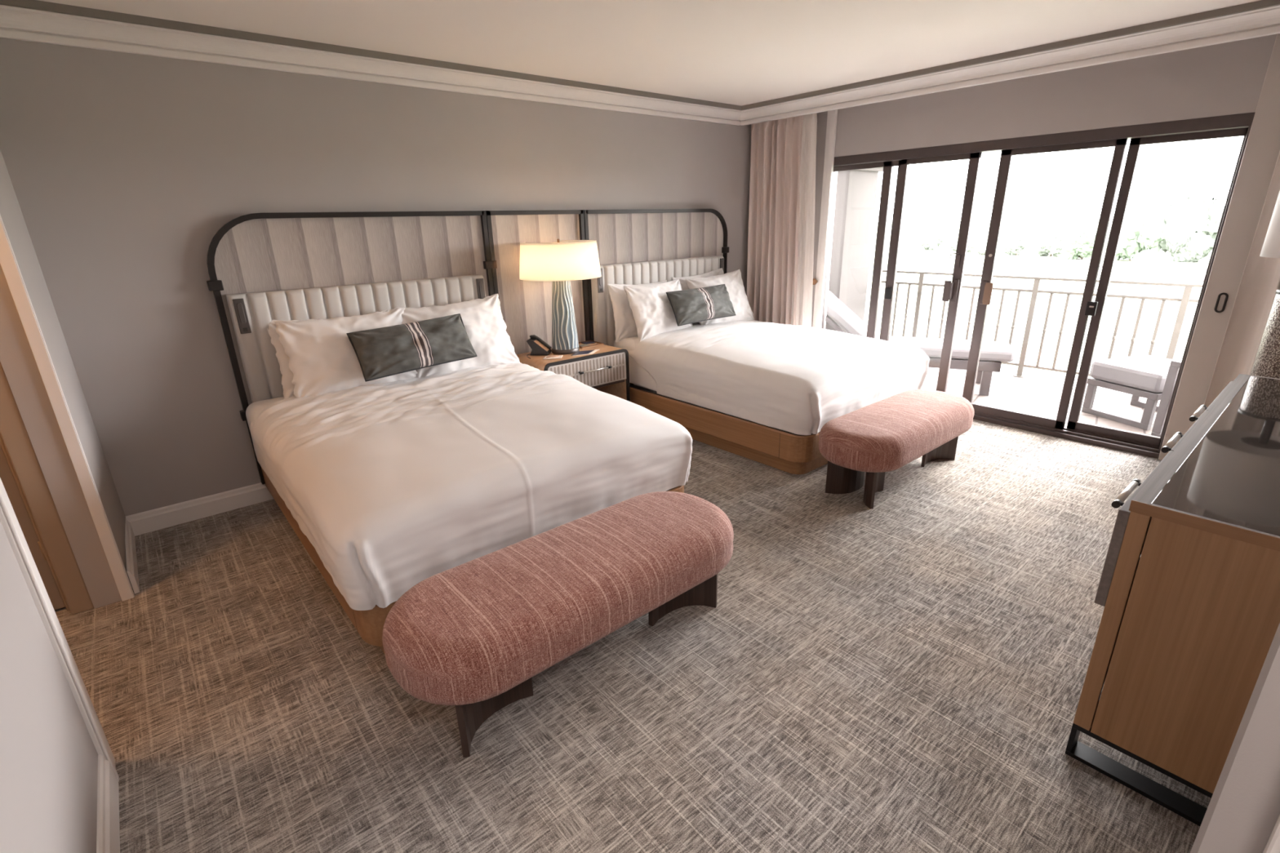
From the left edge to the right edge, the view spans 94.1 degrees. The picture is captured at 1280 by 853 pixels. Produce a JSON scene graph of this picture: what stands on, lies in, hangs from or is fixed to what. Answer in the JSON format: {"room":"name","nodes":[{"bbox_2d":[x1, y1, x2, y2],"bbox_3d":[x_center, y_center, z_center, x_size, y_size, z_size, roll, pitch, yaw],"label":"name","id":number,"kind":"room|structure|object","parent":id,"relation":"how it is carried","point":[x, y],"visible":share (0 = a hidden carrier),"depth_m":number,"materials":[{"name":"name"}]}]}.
{"room":"hotel room","nodes":[
{"label":"hotel room","id":0,"kind":"room"},
{"bbox_2d":[0,520,97,852],"bbox_3d":[-0.728,0.223,0.258,0.120,2.745,5.700,-17,24,-37],"label":"wall","id":1,"kind":"structure","parent":0,"point":[49,755],"depth_m":1.42,"materials":[{"name":"paint"}]},
{"bbox_2d":[0,477,119,782],"bbox_3d":[-2.153,-0.127,1.923,0.145,2.390,1.269,-17,24,-37],"label":"trim","id":2,"kind":"structure","parent":1,"relation":"attached to","point":[8,519],"depth_m":1.72,"materials":[{"name":"paint"}]},
{"bbox_2d":[96,754,119,852],"bbox_3d":[-0.848,1.370,0.952,0.018,0.130,2.525,-17,24,-37],"label":"baseboard","id":3,"kind":"structure","parent":1,"relation":"attached to","point":[108,837],"depth_m":1.71,"materials":[{"name":"paint"}]},
{"bbox_2d":[0,149,132,608],"bbox_3d":[-2.776,-0.555,2.667,0.155,2.745,0.790,-17,24,-37],"label":"wall","id":4,"kind":"structure","parent":0,"point":[17,360],"depth_m":2.65,"materials":[{"name":"paint"}]},
{"bbox_2d":[0,214,134,600],"bbox_3d":[-2.485,-0.265,2.486,0.046,2.300,0.041,-17,24,-37],"label":"trim","id":5,"kind":"structure","parent":4,"relation":"attached to","point":[8,262],"depth_m":2.54,"materials":[{"name":"paint"}]},
{"bbox_2d":[124,518,139,593],"bbox_3d":[-2.688,0.663,3.145,0.020,0.125,0.744,-17,24,-37],"label":"baseboard","id":6,"kind":"structure","parent":4,"relation":"attached to","point":[130,542],"depth_m":3.04,"materials":[{"name":"paint"}]},
{"bbox_2d":[0,37,751,515],"bbox_3d":[-0.864,-1.330,4.776,5.970,2.745,0.150,-17,24,-37],"label":"wall","id":7,"kind":"structure","parent":0,"point":[124,169],"depth_m":3.40,"materials":[{"name":"paint"}]},
{"bbox_2d":[125,482,273,536],"bbox_3d":[-0.939,-0.025,5.014,5.250,0.125,0.018,-17,24,-37],"label":"baseboard","id":8,"kind":"structure","parent":7,"relation":"attached to","point":[153,520],"depth_m":3.61,"materials":[{"name":"paint"}]},
{"bbox_2d":[206,210,493,484],"bbox_3d":[-1.736,-0.589,4.010,1.763,1.614,0.138,-17,24,-37],"label":"headboard","id":9,"kind":"object","parent":7,"relation":"attached to","point":[263,268],"visible":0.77,"depth_m":3.70,"materials":[{"name":"beige fabric"}]},
{"bbox_2d":[232,298,251,333],"bbox_3d":[-2.286,-0.633,3.421,0.054,0.198,0.010,-17,24,-37],"label":"light","id":10,"kind":"object","parent":9,"relation":"attached to","point":[242,316],"depth_m":3.42,"materials":[{"name":"grey metal"}]},
{"bbox_2d":[225,274,485,403],"bbox_3d":[-1.744,-0.545,4.000,1.575,0.808,0.110,-17,24,-37],"label":"tufted cushion","id":11,"kind":"object","parent":9,"relation":"on","point":[249,312],"depth_m":3.63,"materials":[{"name":"grey fabric"}]},
{"bbox_2d":[475,278,485,298],"bbox_3d":[-1.153,-0.973,4.325,0.056,0.198,0.010,-17,24,-37],"label":"light","id":12,"kind":"object","parent":9,"relation":"attached to","point":[480,286],"depth_m":4.31,"materials":[{"name":"grey metal"}]},
{"bbox_2d":[0,4,741,125],"bbox_3d":[-0.981,-2.366,4.145,5.200,0.105,0.130,-17,24,-37],"label":"trim","id":13,"kind":"structure","parent":7,"relation":"attached to","point":[15,23],"depth_m":3.41,"materials":[{"name":"paint"}]},
{"bbox_2d":[485,209,590,355],"bbox_3d":[-0.775,-0.896,4.824,0.864,1.608,0.062,-17,24,-37],"label":"panel frame","id":14,"kind":"object","parent":7,"relation":"attached to","point":[526,306],"visible":0.38,"depth_m":4.67,"materials":[{"name":"beige fabric"}]},
{"bbox_2d":[583,208,728,346],"bbox_3d":[0.241,-1.184,5.587,1.768,1.608,0.138,-17,24,-37],"label":"headboard","id":15,"kind":"object","parent":7,"relation":"attached to","point":[636,246],"visible":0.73,"depth_m":5.30,"materials":[{"name":"beige fabric"}]},
{"bbox_2d":[597,268,603,293],"bbox_3d":[-0.332,-1.220,4.980,0.054,0.198,0.010,-17,24,-37],"label":"light","id":16,"kind":"object","parent":15,"relation":"attached to","point":[600,280],"depth_m":4.98,"materials":[{"name":"silver metal"}]},
{"bbox_2d":[591,255,723,346],"bbox_3d":[0.217,-1.134,5.565,1.585,0.808,0.110,-17,24,-37],"label":"tufted cushion","id":17,"kind":"object","parent":15,"relation":"on","point":[653,269],"depth_m":5.19,"materials":[{"name":"grey fabric"}]},
{"bbox_2d":[720,257,724,272],"bbox_3d":[0.810,-1.563,5.892,0.056,0.198,0.010,-17,24,-37],"label":"light","id":18,"kind":"object","parent":15,"relation":"attached to","point":[722,260],"depth_m":5.87,"materials":[{"name":"grey metal"}]},
{"bbox_2d":[746,115,803,325],"bbox_3d":[1.345,-1.726,5.987,0.128,2.560,0.723,-17,24,-37],"label":"drape","id":19,"kind":"object","parent":7,"relation":"hanging from","point":[775,144],"visible":0.73,"depth_m":5.88,"materials":[{"name":"beige fabric"}]},
{"bbox_2d":[791,112,817,327],"bbox_3d":[1.582,-1.624,5.673,0.047,2.560,0.257,-17,24,-37],"label":"drape","id":20,"kind":"object","parent":19,"relation":"attached to","point":[808,153],"visible":0.68,"depth_m":5.60,"materials":[{"name":"white fabric"}]},
{"bbox_2d":[54,419,1211,852],"bbox_3d":[0.613,1.003,2.295,7.240,0.120,6.750,-17,24,-37],"label":"floor","id":21,"kind":"structure","parent":0,"point":[907,673],"depth_m":2.17,"materials":[{"name":"carpet"}]},
{"bbox_2d":[245,363,684,654],"bbox_3d":[-1.047,0.207,3.466,1.772,0.701,2.110,-17,24,-37],"label":"bed","id":22,"kind":"object","parent":21,"relation":"on","point":[369,624],"visible":0.02,"depth_m":2.76,"materials":[{"name":"brown wood"}]},
{"bbox_2d":[266,309,389,399],"bbox_3d":[-1.884,-0.456,3.748,0.750,0.498,0.151,-17,24,-37],"label":"pillow","id":23,"kind":"object","parent":22,"relation":"on","point":[287,375],"visible":0.14,"depth_m":3.55,"materials":[{"name":"white fabric"}]},
{"bbox_2d":[389,293,520,377],"bbox_3d":[-1.234,-0.607,4.079,0.796,0.509,0.258,-17,24,-38],"label":"pillow","id":24,"kind":"object","parent":22,"relation":"on","point":[485,326],"visible":0.66,"depth_m":4.10,"materials":[{"name":"white fabric"}]},
{"bbox_2d":[250,363,692,610],"bbox_3d":[-0.961,0.067,3.305,1.804,0.452,1.886,-17,24,-37],"label":"duvet","id":25,"kind":"object","parent":22,"relation":"on","point":[395,486],"visible":0.98,"depth_m":2.71,"materials":[{"name":"white fabric"}]},
{"bbox_2d":[271,306,417,397],"bbox_3d":[-1.760,-0.455,3.665,0.777,0.469,0.241,-17,25,-39],"label":"pillow","id":26,"kind":"object","parent":25,"relation":"on","point":[323,359],"visible":0.62,"depth_m":3.52,"materials":[{"name":"white fabric"}]},
{"bbox_2d":[346,313,477,382],"bbox_3d":[-1.408,-0.508,3.741,0.734,0.306,0.204,-18,25,-40],"label":"lumbar cushion","id":27,"kind":"object","parent":25,"relation":"on","point":[388,351],"visible":1,"depth_m":3.66,"materials":[{"name":"grey fabric"}]},
{"bbox_2d":[382,491,733,757],"bbox_3d":[-0.228,0.688,2.366,1.470,0.470,0.570,-17,24,-37],"label":"bench","id":28,"kind":"object","parent":21,"relation":"on","point":[473,636],"visible":1,"depth_m":2.08,"materials":[{"name":"fabric"}]},
{"bbox_2d":[516,344,630,401],"bbox_3d":[-0.525,-0.272,4.848,0.792,0.681,0.509,-17,24,-37],"label":"nightstand","id":29,"kind":"object","parent":21,"relation":"on","point":[606,370],"visible":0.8,"depth_m":4.68,"materials":[{"name":"brown wood"}]},
{"bbox_2d":[526,334,551,358],"bbox_3d":[-0.800,-0.619,4.611,0.165,0.142,0.245,1,19,8],"label":"telephone","id":30,"kind":"object","parent":29,"relation":"on","point":[538,346],"visible":1,"depth_m":4.63,"materials":[{"name":"black plastic"}]},
{"bbox_2d":[542,355,563,359],"bbox_3d":[-0.666,-0.530,4.556,0.145,0.004,0.106,-3,19,-4],"label":"notepad","id":31,"kind":"object","parent":29,"relation":"on","point":[559,356],"visible":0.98,"depth_m":4.53,"materials":[{"name":"paper"}]},
{"bbox_2d":[519,239,601,354],"bbox_3d":[-0.604,-1.005,4.617,0.624,0.859,0.624,-17,24,-37],"label":"table lamp","id":32,"kind":"object","parent":29,"relation":"on","point":[561,262],"visible":1,"depth_m":4.35,"materials":[{"name":"beige fabric"}]},
{"bbox_2d":[573,349,599,355],"bbox_3d":[-0.423,-0.583,4.694,0.125,0.002,0.277,4,20,15],"label":"folder","id":33,"kind":"object","parent":29,"relation":"on","point":[594,350],"visible":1,"depth_m":4.67,"materials":[{"name":"paper"}]},
{"bbox_2d":[571,350,593,355],"bbox_3d":[-0.447,-0.582,4.684,0.111,0.002,0.227,5,20,17],"label":"card","id":34,"kind":"object","parent":33,"relation":"on","point":[586,352],"visible":1,"depth_m":4.67,"materials":[{"name":"paper"}]},
{"bbox_2d":[578,340,604,348],"bbox_3d":[-0.449,-0.688,4.982,0.220,0.014,0.190,-17,24,-37],"label":"tray","id":35,"kind":"object","parent":29,"relation":"on","point":[597,344],"visible":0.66,"depth_m":4.96,"materials":[{"name":"brown wood"}]},
{"bbox_2d":[578,343,589,346],"bbox_3d":[-0.464,-0.670,4.926,0.080,0.006,0.080,-17,24,-37],"label":"booklet","id":36,"kind":"object","parent":35,"relation":"on","point":[584,344],"visible":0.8,"depth_m":4.93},
{"bbox_2d":[581,341,594,344],"bbox_3d":[-0.440,-0.710,5.038,0.090,0.008,0.070,-17,24,-37],"label":"booklet","id":37,"kind":"object","parent":35,"relation":"on","point":[585,342],"visible":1,"depth_m":5.02,"materials":[{"name":"black paper"}]},
{"bbox_2d":[613,336,827,474],"bbox_3d":[1.002,-0.403,5.088,1.677,0.700,2.130,-17,24,-37],"label":"bed","id":38,"kind":"object","parent":21,"relation":"on","point":[789,452],"visible":0.17,"depth_m":4.35,"materials":[{"name":"brown wood"}]},
{"bbox_2d":[607,280,666,342],"bbox_3d":[0.021,-1.028,5.271,0.700,0.512,0.146,-18,25,-39],"label":"pillow","id":39,"kind":"object","parent":38,"relation":"on","point":[624,322],"visible":0.36,"depth_m":5.11,"materials":[{"name":"white fabric"}]},
{"bbox_2d":[622,278,693,342],"bbox_3d":[0.184,-1.024,5.217,0.703,0.464,0.241,-18,25,-40],"label":"pillow","id":40,"kind":"object","parent":38,"relation":"on","point":[653,314],"visible":0.75,"depth_m":5.07,"materials":[{"name":"white fabric"}]},
{"bbox_2d":[671,267,724,324],"bbox_3d":[0.616,-1.234,5.732,0.730,0.536,0.147,-18,25,-39],"label":"pillow","id":41,"kind":"object","parent":38,"relation":"on","point":[684,286],"visible":0.13,"depth_m":5.66,"materials":[{"name":"white fabric"}]},
{"bbox_2d":[684,269,754,324],"bbox_3d":[0.774,-1.208,5.675,0.745,0.516,0.231,-15,23,-34],"label":"pillow","id":42,"kind":"object","parent":38,"relation":"on","point":[733,282],"visible":0.55,"depth_m":5.68,"materials":[{"name":"white fabric"}]},
{"bbox_2d":[627,320,929,435],"bbox_3d":[1.101,-0.538,4.939,1.676,0.434,1.905,-17,24,-37],"label":"duvet","id":43,"kind":"object","parent":38,"relation":"on","point":[797,380],"visible":0.93,"depth_m":4.37,"materials":[{"name":"white fabric"}]},
{"bbox_2d":[666,284,735,326],"bbox_3d":[0.560,-1.093,5.327,0.733,0.289,0.199,-15,23,-35],"label":"lumbar cushion","id":44,"kind":"object","parent":43,"relation":"on","point":[689,306],"visible":1,"depth_m":5.24,"materials":[{"name":"grey fabric"}]},
{"bbox_2d":[817,389,974,509],"bbox_3d":[1.695,0.104,3.919,1.367,0.470,0.530,-17,24,-37],"label":"bench","id":45,"kind":"object","parent":21,"relation":"on","point":[887,434],"visible":1,"depth_m":3.64,"materials":[{"name":"pink fabric"}]},
{"bbox_2d":[1064,373,1279,826],"bbox_3d":[2.247,0.453,2.205,1.972,0.900,0.588,-17,24,-37],"label":"dresser","id":46,"kind":"object","parent":21,"relation":"on","point":[1188,625],"visible":1,"depth_m":1.65,"materials":[{"name":"brown wood"}]},
{"bbox_3d":[3.455,0.176,3.330,0.410,0.635,0.410,-17,24,-37],"label":"side table","id":47,"kind":"object","parent":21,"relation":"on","visible":0},
{"bbox_2d":[1250,191,1279,378],"bbox_3d":[3.434,-0.668,3.039,0.470,1.149,0.470,-17,24,-37],"label":"table lamp","id":48,"kind":"object","parent":47,"relation":"on","point":[1267,361],"visible":0.52,"depth_m":3.10,"materials":[{"name":"white fabric"}]},
{"bbox_2d":[38,0,1259,106],"bbox_3d":[0.653,-1.657,1.475,7.520,0.150,6.750,-17,24,-37],"label":"ceiling","id":49,"kind":"structure","parent":0,"point":[737,52],"depth_m":3.30,"materials":[{"name":"paint"}]},
{"bbox_2d":[0,0,1279,110],"bbox_3d":[1.060,-1.680,1.797,5.340,0.034,6.500,-17,24,-37],"label":"trim","id":50,"kind":"structure","parent":49,"relation":"attached to","point":[49,6],"depth_m":3.52,"materials":[{"name":"paint"}]},
{"bbox_2d":[825,169,878,333],"bbox_3d":[2.050,-2.337,7.356,0.600,2.870,1.420,-17,24,-37],"label":"wall","id":51,"kind":"structure","parent":0,"point":[856,190],"depth_m":6.80,"materials":[{"name":"paint"}]},
{"bbox_2d":[853,167,883,172],"bbox_3d":[2.192,-3.382,7.091,1.130,0.730,1.500,-17,24,-37],"label":"trim","id":52,"kind":"structure","parent":51,"relation":"attached to","point":[880,169],"depth_m":6.66,"materials":[{"name":"paint"}]},
{"bbox_2d":[921,366,1159,435],"bbox_3d":[3.788,-0.241,5.736,2.080,0.120,7.000,-17,24,-37],"label":"floor","id":53,"kind":"structure","parent":0,"point":[1037,393],"depth_m":5.69,"materials":[{"name":"ceramic"}]},
{"bbox_2d":[825,290,1014,395],"bbox_3d":[2.693,-0.901,6.152,2.000,0.908,0.540,7,21,24],"label":"sun lounger","id":54,"kind":"object","parent":53,"relation":"on","point":[992,353],"visible":0.41,"depth_m":5.86,"materials":[{"name":"beige metal"}]},
{"bbox_2d":[826,290,877,338],"bbox_3d":[2.190,-1.140,6.311,0.613,0.535,0.520,7,21,24],"label":"cushion","id":55,"kind":"object","parent":54,"relation":"on","point":[837,310],"depth_m":6.12,"materials":[{"name":"white fabric"}]},
{"bbox_2d":[875,335,1014,362],"bbox_3d":[3.022,-0.797,6.030,1.280,0.105,0.520,7,21,24],"label":"seat cushion","id":56,"kind":"object","parent":54,"relation":"on","point":[991,351],"depth_m":5.81,"materials":[{"name":"white fabric"}]},
{"bbox_2d":[881,269,1202,377],"bbox_3d":[4.501,-0.875,5.742,0.100,1.040,4.780,-17,24,-37],"label":"balcony railing","id":57,"kind":"object","parent":53,"relation":"on","point":[1185,300],"visible":0.59,"depth_m":6.13,"materials":[{"name":"white metal"}]},
{"bbox_2d":[1081,354,1173,430],"bbox_3d":[4.245,-0.303,4.993,0.630,0.460,0.570,-7,20,-16],"label":"ottoman","id":58,"kind":"object","parent":53,"relation":"on","point":[1140,376],"visible":0.71,"depth_m":4.89,"materials":[{"name":"beige metal"}]},
{"bbox_2d":[1089,354,1173,392],"bbox_3d":[4.241,-0.446,4.944,0.630,0.158,0.570,-7,20,-16],"label":"cushion","id":59,"kind":"object","parent":58,"relation":"on","point":[1145,373],"depth_m":4.88,"materials":[{"name":"white fabric"}]},
{"bbox_2d":[1151,360,1181,436],"bbox_3d":[4.384,-0.251,4.278,0.720,0.820,0.660,-7,20,-16],"label":"armchair","id":60,"kind":"object","parent":53,"relation":"on","point":[1175,365],"visible":0.23,"depth_m":4.48,"materials":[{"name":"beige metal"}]},
{"bbox_2d":[811,34,1276,328],"bbox_3d":[2.778,-1.376,4.797,0.220,2.645,4.520,-17,24,-37],"label":"wall","id":61,"kind":"structure","parent":0,"point":[1227,78],"depth_m":4.11,"materials":[{"name":"paint"}]},
{"bbox_2d":[812,278,817,284],"bbox_3d":[1.714,-1.422,5.846,0.065,0.062,0.062,-17,24,-37],"label":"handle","id":62,"kind":"object","parent":61,"relation":"attached to","point":[815,281],"visible":0.7,"depth_m":5.82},
{"bbox_2d":[812,109,837,328],"bbox_3d":[1.758,-1.679,5.752,0.035,2.645,0.093,-17,24,-37],"label":"trim","id":63,"kind":"structure","parent":61,"relation":"attached to","point":[832,117],"depth_m":5.63,"materials":[{"name":"paint"}]},
{"bbox_2d":[821,160,901,339],"bbox_3d":[2.066,-1.395,5.687,0.036,2.055,0.700,-17,24,-37],"label":"sliding door frame","id":64,"kind":"structure","parent":61,"relation":"in","point":[887,173],"depth_m":5.43,"materials":[{"name":"brown metal"}]},
{"bbox_2d":[881,151,982,391],"bbox_3d":[2.436,-1.220,5.153,0.091,2.055,0.635,-17,24,-37],"label":"door","id":65,"kind":"structure","parent":61,"relation":"in","point":[952,289],"depth_m":5.01,"materials":[{"name":"brown metal"}]},
{"bbox_2d":[740,5,1279,125],"bbox_3d":[2.401,-2.437,4.105,0.150,0.105,4.500,-17,24,-37],"label":"trim","id":66,"kind":"structure","parent":61,"relation":"attached to","point":[1264,21],"depth_m":3.84,"materials":[{"name":"paint"}]},
{"bbox_2d":[822,111,1255,458],"bbox_3d":[2.734,-1.152,4.886,0.182,2.165,2.860,-17,24,-37],"label":"trim","id":67,"kind":"structure","parent":61,"relation":"attached to","point":[1240,120],"depth_m":4.25,"materials":[{"name":"brown metal"}]},
{"bbox_2d":[962,138,1127,430],"bbox_3d":[3.000,-1.017,4.522,0.091,2.055,0.805,-17,24,-37],"label":"door","id":68,"kind":"structure","parent":61,"relation":"in","point":[1088,307],"depth_m":4.51,"materials":[{"name":"brown metal"}]},
{"bbox_2d":[1066,127,1248,446],"bbox_3d":[3.488,-0.883,4.098,0.036,2.055,0.575,-17,24,-37],"label":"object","id":69,"kind":"structure","parent":61,"relation":"in","point":[1135,145],"depth_m":4.17,"materials":[{"name":"brown metal"}]},
{"bbox_2d":[1158,33,1279,460],"bbox_3d":[3.858,-0.924,3.408,0.030,2.643,0.855,-17,24,-37],"label":"wall panel","id":70,"kind":"object","parent":61,"relation":"attached to","point":[1262,148],"visible":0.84,"depth_m":3.63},
{"bbox_2d":[1213,293,1228,312],"bbox_3d":[3.630,-0.773,3.719,0.012,0.124,0.048,-17,24,-37],"label":"door handle","id":71,"kind":"object","parent":70,"relation":"attached to","point":[1220,294],"visible":1,"depth_m":3.71,"materials":[{"name":"brown metal"}]},
{"bbox_2d":[1190,622,1279,852],"bbox_3d":[3.229,-0.149,1.202,4.620,2.645,2.310,-17,24,-37],"label":"wall","id":72,"kind":"structure","parent":0,"point":[1242,812],"depth_m":0.73,"materials":[{"name":"paint"}]},
{"bbox_2d":[1262,814,1279,852],"bbox_3d":[0.799,0.143,0.532,0.026,2.645,0.155,-17,24,-37],"label":"trim","id":73,"kind":"structure","parent":72,"relation":"attached to","point":[1273,846],"depth_m":0.71,"materials":[{"name":"paint"}]},
{"bbox_2d":[1200,151,1279,416],"bbox_3d":[3.764,-0.845,3.253,0.209,2.560,0.677,-17,24,-37],"label":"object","id":74,"kind":"structure","parent":0,"point":[1260,282],"depth_m":3.54,"materials":[{"name":"beige paint"}]},
{"bbox_3d":[-3.297,-0.270,2.031,1.550,2.645,0.270,-17,24,-37],"label":"wall","id":75,"kind":"structure","parent":0,"visible":0},
{"bbox_2d":[0,444,65,609],"bbox_3d":[-3.031,-0.037,2.200,0.854,2.058,0.058,-17,24,-37],"label":"door","id":76,"kind":"structure","parent":75,"relation":"in","point":[6,477],"depth_m":2.64,"materials":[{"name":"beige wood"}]},
{"bbox_2d":[0,361,93,614],"bbox_3d":[-2.672,-0.162,2.476,0.097,2.120,0.185,-17,24,-37],"label":"trim","id":77,"kind":"structure","parent":75,"relation":"attached to","point":[15,443],"depth_m":2.58,"materials":[{"name":"beige paint"}]},
{"label":"outside","id":78,"kind":"structure","parent":0,"visible":0},
{"bbox_2d":[863,217,1212,377],"bbox_3d":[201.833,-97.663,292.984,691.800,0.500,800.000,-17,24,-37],"label":"ground","id":79,"kind":"structure","parent":78,"point":[913,256],"depth_m":59.12,"materials":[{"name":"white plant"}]},
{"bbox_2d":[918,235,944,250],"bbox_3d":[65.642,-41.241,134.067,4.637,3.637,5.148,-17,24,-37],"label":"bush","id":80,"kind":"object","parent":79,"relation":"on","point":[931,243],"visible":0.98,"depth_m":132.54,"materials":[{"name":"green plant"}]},
{"bbox_2d":[949,239,975,253],"bbox_3d":[64.409,-36.219,119.467,4.684,3.001,4.733,-17,24,-37],"label":"bush","id":81,"kind":"object","parent":79,"relation":"on","point":[953,243],"visible":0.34,"depth_m":118.84,"materials":[{"name":"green plant"}]},
{"bbox_2d":[976,241,986,254],"bbox_3d":[66.510,-34.198,114.185,4.308,2.735,4.308,-17,24,-37],"label":"bush","id":82,"kind":"object","parent":79,"relation":"on","point":[980,249],"visible":0.45,"depth_m":113.54,"materials":[{"name":"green plant"}]},
{"bbox_2d":[1003,237,1026,255],"bbox_3d":[69.684,-33.411,110.872,3.457,3.583,3.594,-17,24,-37],"label":"bush","id":83,"kind":"object","parent":79,"relation":"on","point":[1012,246],"visible":1,"depth_m":110.05,"materials":[{"name":"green plant"}]},
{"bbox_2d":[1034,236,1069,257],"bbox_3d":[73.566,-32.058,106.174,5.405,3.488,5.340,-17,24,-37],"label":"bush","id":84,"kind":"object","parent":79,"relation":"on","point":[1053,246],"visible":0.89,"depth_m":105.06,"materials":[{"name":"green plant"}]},
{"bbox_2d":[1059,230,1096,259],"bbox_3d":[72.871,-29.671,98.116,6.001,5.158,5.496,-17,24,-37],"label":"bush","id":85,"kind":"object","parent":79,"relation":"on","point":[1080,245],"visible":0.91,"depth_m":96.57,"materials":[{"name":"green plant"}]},
{"bbox_2d":[1104,215,1165,261],"bbox_3d":[76.458,-28.960,91.948,6.804,6.974,6.865,-17,24,-37],"label":"bush","id":86,"kind":"object","parent":79,"relation":"on","point":[1138,235],"visible":0.89,"depth_m":90.12,"materials":[{"name":"green plant"}]},
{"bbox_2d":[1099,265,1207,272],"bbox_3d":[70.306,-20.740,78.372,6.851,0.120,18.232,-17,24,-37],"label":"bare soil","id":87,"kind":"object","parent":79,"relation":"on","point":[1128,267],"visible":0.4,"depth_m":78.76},
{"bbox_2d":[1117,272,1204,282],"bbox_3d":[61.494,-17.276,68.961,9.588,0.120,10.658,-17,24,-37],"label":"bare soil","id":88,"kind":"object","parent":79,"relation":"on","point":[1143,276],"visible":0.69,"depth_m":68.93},
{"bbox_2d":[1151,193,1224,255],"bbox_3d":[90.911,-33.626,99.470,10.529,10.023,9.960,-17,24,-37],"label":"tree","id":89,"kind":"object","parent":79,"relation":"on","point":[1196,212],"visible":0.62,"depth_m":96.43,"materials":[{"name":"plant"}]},
{"bbox_2d":[1166,223,1214,262],"bbox_3d":[81.865,-27.034,88.403,5.760,6.011,5.532,-17,24,-37],"label":"bush","id":90,"kind":"object","parent":79,"relation":"on","point":[1183,247],"visible":0.98,"depth_m":87.54,"materials":[{"name":"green plant"}]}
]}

